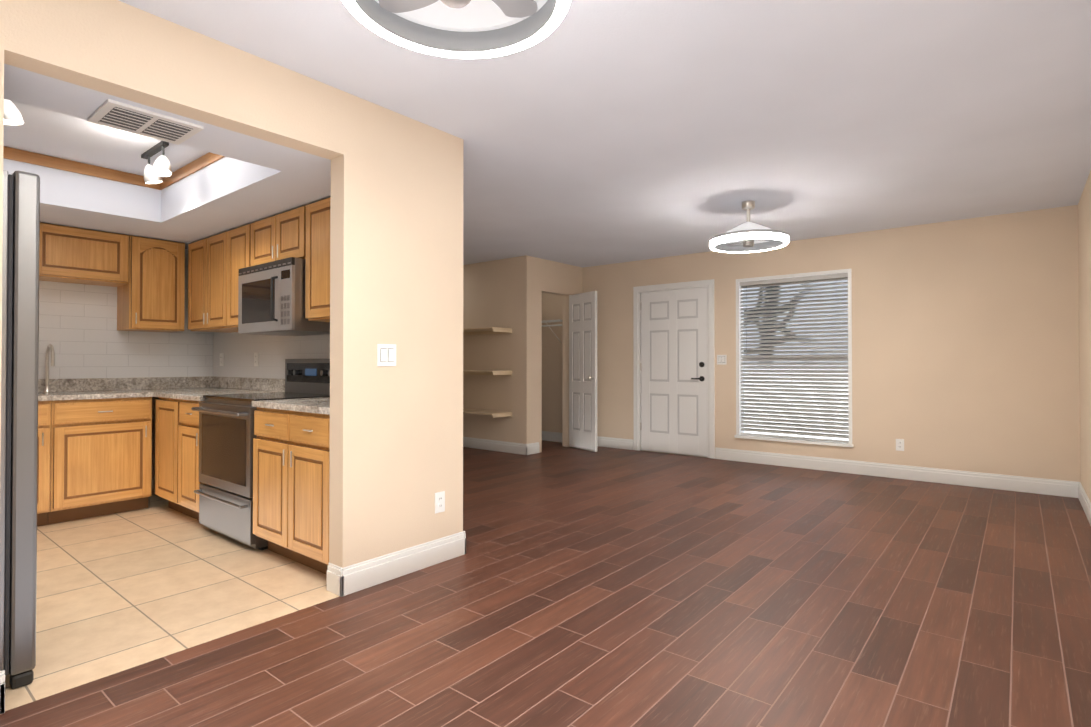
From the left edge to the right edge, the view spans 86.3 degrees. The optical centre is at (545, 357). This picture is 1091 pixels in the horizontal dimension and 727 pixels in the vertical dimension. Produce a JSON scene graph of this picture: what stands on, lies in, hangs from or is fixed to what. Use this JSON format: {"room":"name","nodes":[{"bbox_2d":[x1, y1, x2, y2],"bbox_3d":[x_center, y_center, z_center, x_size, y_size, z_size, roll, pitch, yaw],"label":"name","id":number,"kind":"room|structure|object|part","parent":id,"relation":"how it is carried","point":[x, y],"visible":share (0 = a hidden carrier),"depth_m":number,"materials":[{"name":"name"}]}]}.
{"room":"living room","nodes":[
{"label":"living room","id":0,"kind":"room"},
{"bbox_2d":[84,376,212,493],"bbox_3d":[-4.003,-0.058,4.379,0.120,2.460,2.760,0,-1,39],"label":"wall","id":1,"kind":"structure","parent":0,"point":[154,399],"depth_m":5.03,"materials":[{"name":"beige paint"}]},
{"bbox_2d":[39,223,184,331],"bbox_3d":[-3.890,-0.604,4.145,0.348,0.747,2.283,0,-1,39],"label":"upper cabinet","id":2,"kind":"object","parent":1,"relation":"attached to","point":[145,276],"visible":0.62,"depth_m":4.64,"materials":[{"name":"brown wood"}]},
{"bbox_2d":[3,64,330,249],"bbox_3d":[-2.704,-1.142,3.411,3.130,0.309,2.640,0,-1,39],"label":"ceiling soffit","id":3,"kind":"structure","parent":0,"point":[246,180],"depth_m":3.69,"materials":[{"name":"white paint"}]},
{"bbox_2d":[3,146,157,188],"bbox_3d":[-3.248,-1.257,3.661,0.012,0.073,1.380,0,-1,39],"label":"trim","id":4,"kind":"structure","parent":3,"relation":"attached to","point":[9,153],"depth_m":3.83,"materials":[{"name":"brown wood"}]},
{"bbox_2d":[87,99,203,144],"bbox_3d":[-1.694,-0.989,2.472,0.290,0.016,0.340,0,-1,39],"label":"air vent","id":5,"kind":"object","parent":3,"relation":"attached to","point":[130,118],"visible":1,"depth_m":2.44,"materials":[{"name":"white metal"}]},
{"bbox_2d":[158,152,224,189],"bbox_3d":[-2.101,-1.257,3.662,1.790,0.073,0.012,0,-1,39],"label":"trim","id":6,"kind":"structure","parent":3,"relation":"attached to","point":[194,166],"depth_m":3.86,"materials":[{"name":"brown wood"}]},
{"bbox_2d":[5,494,338,710],"bbox_3d":[-2.728,1.192,3.342,3.350,0.060,2.740,0,-1,39],"label":"floor","id":7,"kind":"structure","parent":0,"point":[158,578],"depth_m":2.88,"materials":[{"name":"beige tile"}]},
{"bbox_2d":[0,170,39,688],"bbox_3d":[-2.380,0.249,2.037,0.888,1.800,0.898,0,-1,39],"label":"fridge","id":8,"kind":"object","parent":7,"relation":"on","point":[6,372],"depth_m":2.02,"materials":[{"name":"silver metal"}]},
{"bbox_3d":[-2.139,0.252,2.335,0.888,1.800,0.131,0,-1,39],"label":"fridge door","id":9,"kind":"part","parent":8,"relation":"part of","materials":[{"name":"silver metal"}]},
{"bbox_2d":[37,400,68,525],"bbox_3d":[-3.855,0.734,3.955,0.626,0.868,0.796,0,-1,39],"label":"base cabinet","id":10,"kind":"object","parent":7,"relation":"on","point":[53,416],"depth_m":4.03,"materials":[{"name":"brown wood"}]},
{"bbox_2d":[38,377,153,400],"bbox_3d":[-3.660,0.233,4.174,0.660,0.135,2.634,0,-1,39],"label":"countertop","id":11,"kind":"structure","parent":10,"relation":"on","point":[94,388],"depth_m":4.58,"materials":[{"name":"stone"}]},
{"bbox_2d":[43,344,57,392],"bbox_3d":[-3.699,0.083,4.374,0.207,0.366,0.090,0,-1,39],"label":"faucet","id":12,"kind":"object","parent":11,"relation":"on","point":[50,347],"visible":1,"depth_m":4.40,"materials":[{"name":"silver metal"}]},
{"bbox_2d":[69,397,151,520],"bbox_3d":[-3.477,0.739,4.420,0.626,0.868,0.673,0,-1,39],"label":"base cabinet","id":13,"kind":"object","parent":7,"relation":"on","point":[94,457],"depth_m":4.28,"materials":[{"name":"brown wood"}]},
{"bbox_2d":[155,397,204,519],"bbox_3d":[-2.467,0.739,4.465,0.867,0.868,0.668,0,-1,39],"label":"base cabinet","id":14,"kind":"object","parent":7,"relation":"on","point":[177,482],"visible":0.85,"depth_m":4.21,"materials":[{"name":"brown wood"}]},
{"bbox_2d":[154,377,284,400],"bbox_3d":[-2.456,0.236,4.463,0.844,0.135,0.667,0,-1,39],"label":"countertop","id":15,"kind":"structure","parent":14,"relation":"on","point":[191,388],"depth_m":5.04,"materials":[{"name":"stone"}]},
{"bbox_2d":[191,359,329,549],"bbox_3d":[-1.855,0.588,3.923,0.758,1.160,0.724,0,-1,39],"label":"range","id":16,"kind":"object","parent":7,"relation":"on","point":[226,437],"visible":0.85,"depth_m":3.70,"materials":[{"name":"silver metal"}]},
{"bbox_2d":[253,407,329,574],"bbox_3d":[-1.204,0.729,3.438,0.852,0.868,0.668,0,-1,39],"label":"base cabinet","id":17,"kind":"object","parent":7,"relation":"on","point":[291,460],"visible":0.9,"depth_m":3.16,"materials":[{"name":"brown wood"}]},
{"bbox_2d":[246,381,329,414],"bbox_3d":[-1.203,0.225,3.445,0.854,0.135,0.667,0,-1,39],"label":"countertop","id":18,"kind":"structure","parent":17,"relation":"on","point":[321,405],"depth_m":3.40,"materials":[{"name":"stone"}]},
{"bbox_2d":[0,0,462,567],"bbox_3d":[-1.563,-0.079,2.228,0.120,2.460,3.260,0,-1,39],"label":"wall","id":19,"kind":"structure","parent":0,"point":[396,278],"depth_m":2.92,"materials":[{"name":"beige paint"}]},
{"bbox_2d":[377,344,395,365],"bbox_3d":[-0.824,-0.011,3.031,0.013,0.115,0.115,0,-1,39],"label":"light switch","id":20,"kind":"object","parent":19,"relation":"attached to","point":[386,354],"visible":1,"depth_m":3.03,"materials":[{"name":"white plastic"}]},
{"bbox_2d":[435,491,444,513],"bbox_3d":[-0.598,0.821,3.303,0.010,0.115,0.070,0,-1,39],"label":"outlet","id":21,"kind":"object","parent":19,"relation":"attached to","point":[439,502],"visible":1,"depth_m":3.30,"materials":[{"name":"white plastic"}]},
{"bbox_2d":[0,431,1090,714],"bbox_3d":[-0.788,1.104,4.318,7.470,0.135,7.500,0,-1,39],"label":"baseboard","id":22,"kind":"structure","parent":19,"relation":"attached to","point":[350,579],"depth_m":5.17,"materials":[{"name":"white wood"}]},
{"bbox_2d":[463,255,534,443],"bbox_3d":[-1.114,-0.022,7.971,2.370,2.460,0.120,0,-1,39],"label":"wall","id":23,"kind":"structure","parent":0,"point":[504,293],"depth_m":7.45,"materials":[{"name":"beige paint"}]},
{"bbox_2d":[463,408,511,417],"bbox_3d":[-1.126,0.719,7.664,1.530,0.062,0.359,0,-1,39],"label":"shelf","id":24,"kind":"object","parent":23,"relation":"attached to","point":[495,414],"visible":0.71,"depth_m":7.26,"materials":[{"name":"brown wood"}]},
{"bbox_2d":[463,370,511,374],"bbox_3d":[-1.126,0.199,7.669,1.530,0.062,0.359,0,-1,39],"label":"shelf","id":25,"kind":"object","parent":23,"relation":"attached to","point":[487,372],"visible":0.67,"depth_m":7.29,"materials":[{"name":"brown wood"}]},
{"bbox_2d":[463,327,511,334],"bbox_3d":[-1.126,-0.331,7.674,1.530,0.062,0.359,0,-1,39],"label":"shelf","id":26,"kind":"object","parent":23,"relation":"attached to","point":[482,331],"visible":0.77,"depth_m":7.40,"materials":[{"name":"brown wood"}]},
{"bbox_2d":[0,440,1090,726],"bbox_3d":[-0.757,1.202,4.356,7.670,0.060,7.800,0,-1,39],"label":"floor","id":27,"kind":"structure","parent":0,"point":[602,588],"depth_m":2.54,"materials":[{"name":"brown wood"}]},
{"bbox_2d":[3,0,1090,267],"bbox_3d":[-0.757,-1.318,4.381,7.670,0.060,7.800,0,-1,39],"label":"ceiling","id":28,"kind":"structure","parent":0,"point":[595,132],"depth_m":3.11,"materials":[{"name":"white paint"}]},
{"bbox_2d":[4,99,23,124],"bbox_3d":[-2.667,-1.203,2.838,0.392,0.199,0.104,0,-1,31],"label":"track spotlight","id":29,"kind":"object","parent":28,"relation":"attached to","point":[12,115],"visible":0.46,"depth_m":2.74,"materials":[{"name":"white"}]},
{"bbox_2d":[141,141,171,183],"bbox_3d":[-2.403,-1.195,3.605,0.105,0.200,0.411,1,-1,-44],"label":"track spotlight","id":30,"kind":"object","parent":28,"relation":"attached to","point":[157,170],"visible":1,"depth_m":3.53,"materials":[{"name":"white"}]},
{"bbox_2d":[342,0,570,58],"bbox_3d":[-0.241,-1.131,1.550,0.620,0.369,0.620,0,-1,39],"label":"fan","id":31,"kind":"object","parent":28,"relation":"hanging from","point":[469,29],"visible":1,"depth_m":1.75,"materials":[{"name":"white plastic"}]},
{"bbox_2d":[709,200,788,252],"bbox_3d":[1.676,-1.098,4.811,0.620,0.369,0.620,0,-1,39],"label":"fan","id":32,"kind":"object","parent":28,"relation":"hanging from","point":[748,236],"visible":1,"depth_m":4.76,"materials":[{"name":"white plastic"}]},
{"bbox_2d":[535,257,582,452],"bbox_3d":[0.144,-0.024,7.735,0.120,2.460,1.040,0,-1,39],"label":"wall","id":33,"kind":"structure","parent":0,"point":[551,277],"depth_m":7.67,"materials":[{"name":"beige paint"}]},
{"bbox_2d":[569,291,596,451],"bbox_3d":[0.471,0.177,7.571,0.563,2.030,0.268,0,-1,39],"label":"closet door","id":34,"kind":"structure","parent":33,"relation":"in","point":[582,370],"depth_m":7.55,"materials":[{"name":"white wood"}]},
{"bbox_2d":[542,205,1079,481],"bbox_3d":[2.093,-0.032,6.923,6.270,2.460,0.160,0,-1,39],"label":"wall","id":35,"kind":"structure","parent":0,"point":[965,344],"depth_m":5.54,"materials":[{"name":"beige paint"}]},
{"bbox_2d":[542,320,561,342],"bbox_3d":[-0.016,-0.358,8.295,0.810,0.305,0.372,0,-1,39],"label":"shelf","id":36,"kind":"object","parent":35,"relation":"attached to","point":[546,321],"visible":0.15,"depth_m":8.08,"materials":[{"name":"white"}]},
{"bbox_2d":[640,287,707,456],"bbox_3d":[1.577,0.174,7.243,0.917,2.030,0.104,0,-1,39],"label":"front door","id":37,"kind":"structure","parent":35,"relation":"in","point":[674,371],"depth_m":7.23,"materials":[{"name":"white wood"}]},
{"bbox_2d":[633,279,714,458],"bbox_3d":[1.623,0.140,7.294,1.096,2.123,0.176,0,-1,39],"label":"door frame","id":38,"kind":"structure","parent":35,"relation":"attached to","point":[639,290],"depth_m":7.24,"materials":[{"name":"white painted wood"}]},
{"bbox_2d":[717,355,726,364],"bbox_3d":[2.066,0.027,6.833,0.115,0.115,0.013,0,-1,39],"label":"light switch","id":39,"kind":"object","parent":35,"relation":"attached to","point":[721,359],"visible":1,"depth_m":6.83,"materials":[{"name":"white plastic"}]},
{"bbox_2d":[734,269,853,446],"bbox_3d":[2.712,0.008,6.400,1.230,1.830,0.190,0,-1,39],"label":"window","id":40,"kind":"structure","parent":35,"relation":"in","point":[738,358],"depth_m":6.41,"materials":[{"name":"white"}]},
{"bbox_2d":[739,273,848,442],"bbox_3d":[2.694,0.007,6.378,1.132,1.756,0.068,0,-1,39],"label":"window blinds","id":41,"kind":"object","parent":40,"relation":"attached to","point":[803,280],"visible":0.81,"depth_m":6.35,"materials":[{"name":"grey plastic"}]},
{"bbox_2d":[896,439,903,450],"bbox_3d":[3.464,0.856,5.691,0.070,0.115,0.010,0,-1,39],"label":"outlet","id":42,"kind":"object","parent":35,"relation":"attached to","point":[899,444],"visible":1,"depth_m":5.69,"materials":[{"name":"white plastic"}]},
{"bbox_2d":[1078,171,1090,501],"bbox_3d":[2.175,-0.082,1.959,0.120,2.460,7.800,0,-1,39],"label":"wall","id":43,"kind":"structure","parent":0,"point":[1084,240],"depth_m":4.42,"materials":[{"name":"beige paint"}]},
{"bbox_3d":[-1.880,-0.056,4.509,3.250,2.460,0.120,0,-1,39],"label":"wall","id":44,"kind":"structure","parent":0,"visible":0},
{"bbox_2d":[38,250,209,378],"bbox_3d":[-3.925,-0.405,4.377,0.008,1.143,2.610,0,-1,39],"label":"tile backsplash","id":45,"kind":"structure","parent":44,"relation":"attached to","point":[82,334],"depth_m":4.75,"materials":[{"name":"white tile"}]},
{"bbox_2d":[188,197,330,332],"bbox_3d":[-1.848,-0.603,4.182,2.773,0.747,0.348,0,-1,39],"label":"upper cabinet","id":46,"kind":"object","parent":44,"relation":"attached to","point":[216,263],"visible":0.52,"depth_m":4.17,"materials":[{"name":"brown wood"}]},
{"bbox_2d":[238,257,329,335],"bbox_3d":[-1.768,-0.397,4.040,0.756,0.461,0.463,0,-1,39],"label":"microwave","id":47,"kind":"object","parent":46,"relation":"attached to","point":[271,298],"visible":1,"depth_m":3.81,"materials":[{"name":"silver metal"}]},
{"bbox_2d":[210,332,329,378],"bbox_3d":[-1.874,-0.405,4.425,3.130,1.143,0.008,0,-1,39],"label":"tile backsplash","id":48,"kind":"structure","parent":44,"relation":"attached to","point":[238,349],"depth_m":4.80,"materials":[{"name":"white tile"}]},
{"bbox_2d":[220,353,223,365],"bbox_3d":[-2.931,0.021,5.268,0.070,0.115,0.010,0,-1,39],"label":"electrical outlet","id":49,"kind":"object","parent":48,"relation":"attached to","point":[221,359],"visible":1,"depth_m":5.25,"materials":[{"name":"white plastic"}]},
{"bbox_2d":[254,352,258,365],"bbox_3d":[-2.404,0.017,4.839,0.070,0.115,0.010,0,-1,39],"label":"electrical outlet","id":50,"kind":"object","parent":48,"relation":"attached to","point":[256,358],"visible":1,"depth_m":4.83,"materials":[{"name":"white plastic"}]}
]}

